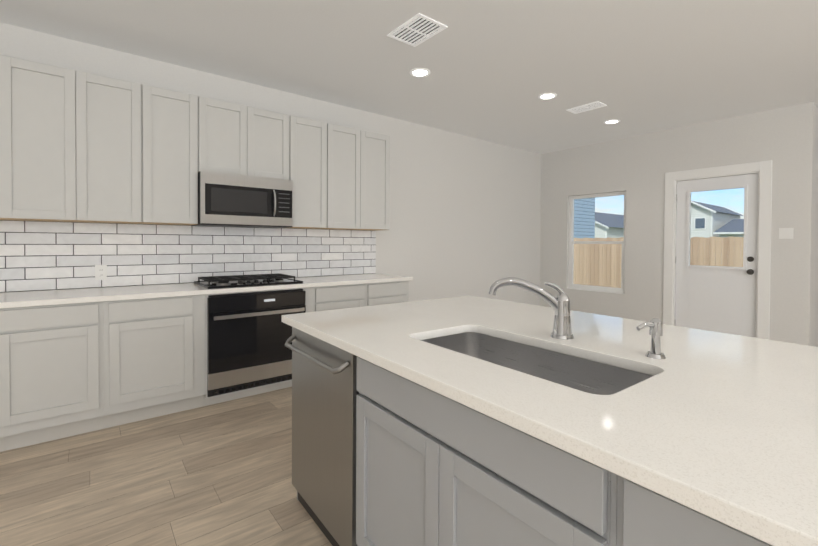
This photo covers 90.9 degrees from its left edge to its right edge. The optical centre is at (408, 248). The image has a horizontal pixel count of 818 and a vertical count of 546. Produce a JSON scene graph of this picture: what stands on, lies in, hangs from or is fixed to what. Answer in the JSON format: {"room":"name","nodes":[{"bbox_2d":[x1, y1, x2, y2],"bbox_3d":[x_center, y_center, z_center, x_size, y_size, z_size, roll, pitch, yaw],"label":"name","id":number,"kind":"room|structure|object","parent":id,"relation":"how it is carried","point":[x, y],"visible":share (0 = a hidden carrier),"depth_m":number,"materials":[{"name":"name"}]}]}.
{"room":"kitchen","nodes":[
{"label":"kitchen","id":0,"kind":"room"},
{"bbox_2d":[0,387,331,545],"bbox_3d":[2.103,1.284,1.865,12.500,0.050,7.900,0,1,-38],"label":"floor","id":1,"kind":"structure","parent":0,"point":[218,474],"depth_m":2.11,"materials":[{"name":"brown wood"}]},
{"bbox_2d":[0,301,107,451],"bbox_3d":[-2.405,0.783,2.733,0.521,0.878,0.624,0,1,-38],"label":"base cabinet","id":2,"kind":"object","parent":1,"relation":"on","point":[69,370],"depth_m":2.50,"materials":[{"name":"paint"}]},
{"bbox_2d":[0,273,412,307],"bbox_3d":[-1.620,0.323,3.331,3.730,0.034,0.648,0,1,-38],"label":"countertop","id":3,"kind":"structure","parent":2,"relation":"on","point":[41,298],"depth_m":2.95,"materials":[{"name":"stone"}]},
{"bbox_2d":[194,273,302,288],"bbox_3d":[-1.391,0.276,3.498,0.762,0.055,0.525,0,1,-38],"label":"gas cooktop","id":4,"kind":"object","parent":3,"relation":"in","point":[211,282],"visible":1,"depth_m":3.40,"materials":[{"name":"black metal"}]},
{"bbox_2d":[108,294,211,427],"bbox_3d":[-1.953,0.781,3.091,0.633,0.878,0.624,0,1,-38],"label":"base cabinet","id":5,"kind":"object","parent":1,"relation":"on","point":[157,347],"depth_m":2.85,"materials":[{"name":"paint"}]},
{"bbox_2d":[207,289,305,396],"bbox_3d":[-1.380,0.738,3.487,0.774,0.768,0.658,0,1,-38],"label":"wall oven","id":6,"kind":"object","parent":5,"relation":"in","point":[249,334],"visible":0.79,"depth_m":3.21,"materials":[{"name":"black glass"}]},
{"bbox_2d":[285,327,358,545],"bbox_3d":[-0.134,0.807,1.904,0.747,0.878,0.597,0,1,-37],"label":"stainless steel dishwasher","id":7,"kind":"object","parent":1,"relation":"on","point":[325,392],"visible":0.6,"depth_m":1.65,"materials":[{"name":"silver metal"}]},
{"bbox_2d":[276,283,367,380],"bbox_3d":[-0.858,0.776,3.958,0.639,0.878,0.624,0,1,-38],"label":"base cabinet","id":8,"kind":"object","parent":1,"relation":"on","point":[323,298],"depth_m":3.70,"materials":[{"name":"paint"}]},
{"bbox_2d":[368,281,408,305],"bbox_3d":[-0.398,0.774,4.322,0.535,0.878,0.624,0,1,-38],"label":"base cabinet","id":9,"kind":"object","parent":1,"relation":"on","point":[381,293],"depth_m":4.07,"materials":[{"name":"paint"}]},
{"bbox_2d":[561,449,771,545],"bbox_3d":[0.831,0.828,0.699,0.720,0.878,0.757,0,1,-37],"label":"base cabinet","id":10,"kind":"object","parent":1,"relation":"on","point":[600,507],"depth_m":0.72,"materials":[{"name":"paint"}]},
{"bbox_2d":[282,295,817,545],"bbox_3d":[0.776,0.364,1.213,1.315,0.034,2.920,0,1,-37],"label":"countertop","id":11,"kind":"structure","parent":10,"relation":"on","point":[721,427],"depth_m":0.95,"materials":[{"name":"stone"}]},
{"bbox_2d":[488,277,573,339],"bbox_3d":[0.478,0.227,1.563,0.246,0.226,0.245,0,1,-37],"label":"chrome faucet","id":12,"kind":"object","parent":11,"relation":"on","point":[559,304],"visible":1,"depth_m":1.54,"materials":[{"name":"grey metal"}]},
{"bbox_2d":[421,332,652,394],"bbox_3d":[0.366,0.487,1.367,0.399,0.219,0.810,0,1,-37],"label":"undermount sink","id":13,"kind":"object","parent":11,"relation":"in","point":[588,376],"visible":0.06,"depth_m":1.49,"materials":[{"name":"silver metal"}]},
{"bbox_2d":[636,318,665,358],"bbox_3d":[0.767,0.285,1.269,0.101,0.122,0.059,0,1,-37],"label":"soap dispenser","id":14,"kind":"object","parent":11,"relation":"on","point":[654,325],"visible":1,"depth_m":1.27,"materials":[{"name":"grey metal"}]},
{"bbox_2d":[0,22,540,305],"bbox_3d":[-1.456,-0.176,3.964,9.538,2.775,0.150,0,1,-38],"label":"wall","id":15,"kind":"structure","parent":0,"point":[465,215],"depth_m":5.23,"materials":[{"name":"paint"}]},
{"bbox_2d":[0,54,15,220],"bbox_3d":[-2.844,-0.714,2.551,0.502,1.038,0.324,0,1,-38],"label":"upper cabinet","id":16,"kind":"object","parent":15,"relation":"attached to","point":[7,83],"depth_m":2.57,"materials":[{"name":"paint"}]},
{"bbox_2d":[12,57,87,222],"bbox_3d":[-2.549,-0.715,2.784,0.503,1.038,0.324,0,1,-38],"label":"upper cabinet","id":17,"kind":"object","parent":15,"relation":"attached to","point":[79,146],"depth_m":2.70,"materials":[{"name":"paint"}]},
{"bbox_2d":[88,73,155,224],"bbox_3d":[-2.247,-0.717,3.024,0.502,1.038,0.324,0,1,-38],"label":"upper cabinet","id":18,"kind":"object","parent":15,"relation":"attached to","point":[121,113],"depth_m":2.94,"materials":[{"name":"paint"}]},
{"bbox_2d":[156,87,207,224],"bbox_3d":[-1.950,-0.718,3.259,0.507,1.038,0.324,0,1,-38],"label":"upper cabinet","id":19,"kind":"object","parent":15,"relation":"attached to","point":[181,118],"depth_m":3.18,"materials":[{"name":"paint"}]},
{"bbox_2d":[0,220,375,291],"bbox_3d":[-1.836,0.051,3.566,3.685,0.499,0.008,0,1,-38],"label":"tile backsplash","id":20,"kind":"structure","parent":15,"relation":"attached to","point":[39,255],"depth_m":3.37,"materials":[{"name":"white tile"}]},
{"bbox_2d":[95,265,106,279],"bbox_3d":[-2.388,0.188,3.121,0.072,0.116,0.006,0,1,-38],"label":"outlet","id":21,"kind":"object","parent":20,"relation":"attached to","point":[100,272],"visible":1,"depth_m":3.12,"materials":[{"name":"white plastic"}]},
{"bbox_2d":[208,98,255,176],"bbox_3d":[-1.627,-0.932,3.511,0.440,0.613,0.324,0,1,-38],"label":"upper cabinet","id":22,"kind":"object","parent":15,"relation":"attached to","point":[231,126],"depth_m":3.41,"materials":[{"name":"paint"}]},
{"bbox_2d":[191,171,292,227],"bbox_3d":[-1.464,-0.405,3.568,0.756,0.427,0.450,0,1,-38],"label":"over-the-range microwave","id":23,"kind":"object","parent":22,"relation":"attached to","point":[232,200],"visible":0.98,"depth_m":3.40,"materials":[{"name":"silver metal"}]},
{"bbox_2d":[256,108,291,179],"bbox_3d":[-1.374,-0.933,3.711,0.439,0.613,0.324,0,1,-38],"label":"upper cabinet","id":24,"kind":"object","parent":15,"relation":"attached to","point":[273,129],"depth_m":3.64,"materials":[{"name":"paint"}]},
{"bbox_2d":[291,115,335,229],"bbox_3d":[-1.054,-0.722,3.968,0.507,1.038,0.324,0,1,-38],"label":"upper cabinet","id":25,"kind":"object","parent":15,"relation":"attached to","point":[313,141],"depth_m":3.88,"materials":[{"name":"paint"}]},
{"bbox_2d":[336,125,367,229],"bbox_3d":[-0.757,-0.724,4.203,0.502,1.038,0.324,0,1,-38],"label":"upper cabinet","id":26,"kind":"object","parent":15,"relation":"attached to","point":[351,143],"depth_m":4.14,"materials":[{"name":"paint"}]},
{"bbox_2d":[368,131,389,229],"bbox_3d":[-0.479,-0.725,4.423,0.439,1.038,0.324,0,1,-38],"label":"upper cabinet","id":27,"kind":"object","parent":15,"relation":"attached to","point":[378,144],"depth_m":4.35,"materials":[{"name":"paint"}]},
{"bbox_2d":[0,0,817,153],"bbox_3d":[2.119,-1.575,1.827,12.500,0.120,7.900,0,1,-38],"label":"ceiling","id":28,"kind":"structure","parent":0,"point":[496,68],"depth_m":3.19,"materials":[{"name":"paint"}]},
{"bbox_2d":[387,13,447,46],"bbox_3d":[0.054,-1.536,2.849,0.260,0.008,0.360,0,1,-38],"label":"ceiling vent","id":29,"kind":"object","parent":28,"relation":"in","point":[416,29],"visible":1,"depth_m":2.83,"materials":[{"name":"white metal"}]},
{"bbox_2d":[410,68,429,76],"bbox_3d":[0.097,-1.545,3.548,0.184,0.006,0.184,0,1,-38],"label":"recessed light","id":30,"kind":"object","parent":28,"relation":"in","point":[419,72],"visible":1,"depth_m":3.54,"materials":[{"name":"white plastic"}]},
{"bbox_2d":[538,93,556,99],"bbox_3d":[1.408,-1.545,4.097,0.184,0.006,0.184,0,1,-38],"label":"recessed light","id":31,"kind":"object","parent":28,"relation":"in","point":[546,96],"visible":0.98,"depth_m":4.10,"materials":[{"name":"white plastic"}]},
{"bbox_2d":[566,101,606,113],"bbox_3d":[1.951,-1.546,4.433,0.200,0.008,0.360,0,1,-38],"label":"ceiling vent","id":32,"kind":"object","parent":28,"relation":"in","point":[586,107],"visible":1,"depth_m":4.42,"materials":[{"name":"white metal"}]},
{"bbox_2d":[603,119,619,123],"bbox_3d":[2.487,-1.550,4.939,0.184,0.006,0.184,0,1,-38],"label":"recessed light","id":33,"kind":"object","parent":28,"relation":"in","point":[613,121],"visible":0.98,"depth_m":4.93,"materials":[{"name":"white plastic"}]},
{"bbox_2d":[540,102,815,345],"bbox_3d":[3.277,-0.170,5.549,0.150,2.775,3.242,0,1,-38],"label":"wall","id":34,"kind":"structure","parent":0,"point":[636,168],"depth_m":5.32,"materials":[{"name":"paint"}]},
{"bbox_2d":[567,191,625,293],"bbox_3d":[2.833,-0.086,6.087,0.118,1.468,0.886,0,1,-38],"label":"window","id":35,"kind":"structure","parent":34,"relation":"in","point":[588,287],"depth_m":6.12,"materials":[{"name":"clear glass"}]},
{"bbox_2d":[674,173,757,337],"bbox_3d":[3.708,0.172,4.911,0.116,2.065,0.819,0,1,-38],"label":"door","id":36,"kind":"structure","parent":34,"relation":"in","point":[720,299],"depth_m":4.89,"materials":[{"name":"white paint"}]},
{"bbox_2d":[663,160,771,339],"bbox_3d":[3.751,0.122,4.939,0.166,2.212,1.058,0,1,-38],"label":"door frame","id":37,"kind":"structure","parent":34,"relation":"attached to","point":[763,169],"depth_m":4.62,"materials":[{"name":"white paint"}]},
{"bbox_2d":[779,228,793,238],"bbox_3d":[4.102,-0.162,4.379,0.007,0.116,0.116,0,1,-38],"label":"switch plate","id":38,"kind":"object","parent":34,"relation":"attached to","point":[785,233],"visible":1,"depth_m":4.38,"materials":[{"name":"white plastic"}]},
{"bbox_2d":[811,106,817,346],"bbox_3d":[5.398,-0.154,5.256,2.812,2.775,0.150,0,1,-38],"label":"wall","id":39,"kind":"structure","parent":0,"point":[814,334],"depth_m":4.42,"materials":[{"name":"paint"}]},
{"label":"outside","id":40,"kind":"structure","parent":0,"visible":0},
{"bbox_3d":[17.511,1.301,55.211,83.811,0.200,63.091,0,1,-38],"label":"lawn","id":41,"kind":"structure","parent":40,"visible":0},
{"bbox_2d":[574,198,594,237],"bbox_3d":[4.947,-2.768,26.243,8.320,8.550,11.600,0,1,-38],"label":"house","id":42,"kind":"structure","parent":41,"relation":"on","point":[583,213],"depth_m":23.60,"materials":[{"name":"blue"}]},
{"bbox_2d":[595,212,623,237],"bbox_3d":[23.800,-1.575,50.313,12.810,5.750,8.300,0,1,-38],"label":"house","id":43,"kind":"structure","parent":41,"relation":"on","point":[610,226],"depth_m":45.16,"materials":[{"name":"white"}]},
{"bbox_2d":[573,237,743,287],"bbox_3d":[0.108,0.505,22.409,0.108,2.050,32.894,0,1,-38],"label":"fence","id":44,"kind":"object","parent":41,"relation":"on","point":[702,241],"depth_m":13.65,"materials":[{"name":"brown wood"}]},
{"bbox_2d":[691,201,742,261],"bbox_3d":[32.640,-1.693,43.980,10.810,6.250,4.200,0,1,-38],"label":"house","id":45,"kind":"structure","parent":41,"relation":"on","point":[716,222],"depth_m":40.47,"materials":[{"name":"white"}]},
{"bbox_2d":[713,219,743,263],"bbox_3d":[35.602,-0.707,38.625,12.820,4.450,7.300,0,1,-38],"label":"roof","id":46,"kind":"structure","parent":45,"relation":"attached to","point":[738,224],"depth_m":37.43,"materials":[{"name":"grey"}]}
]}

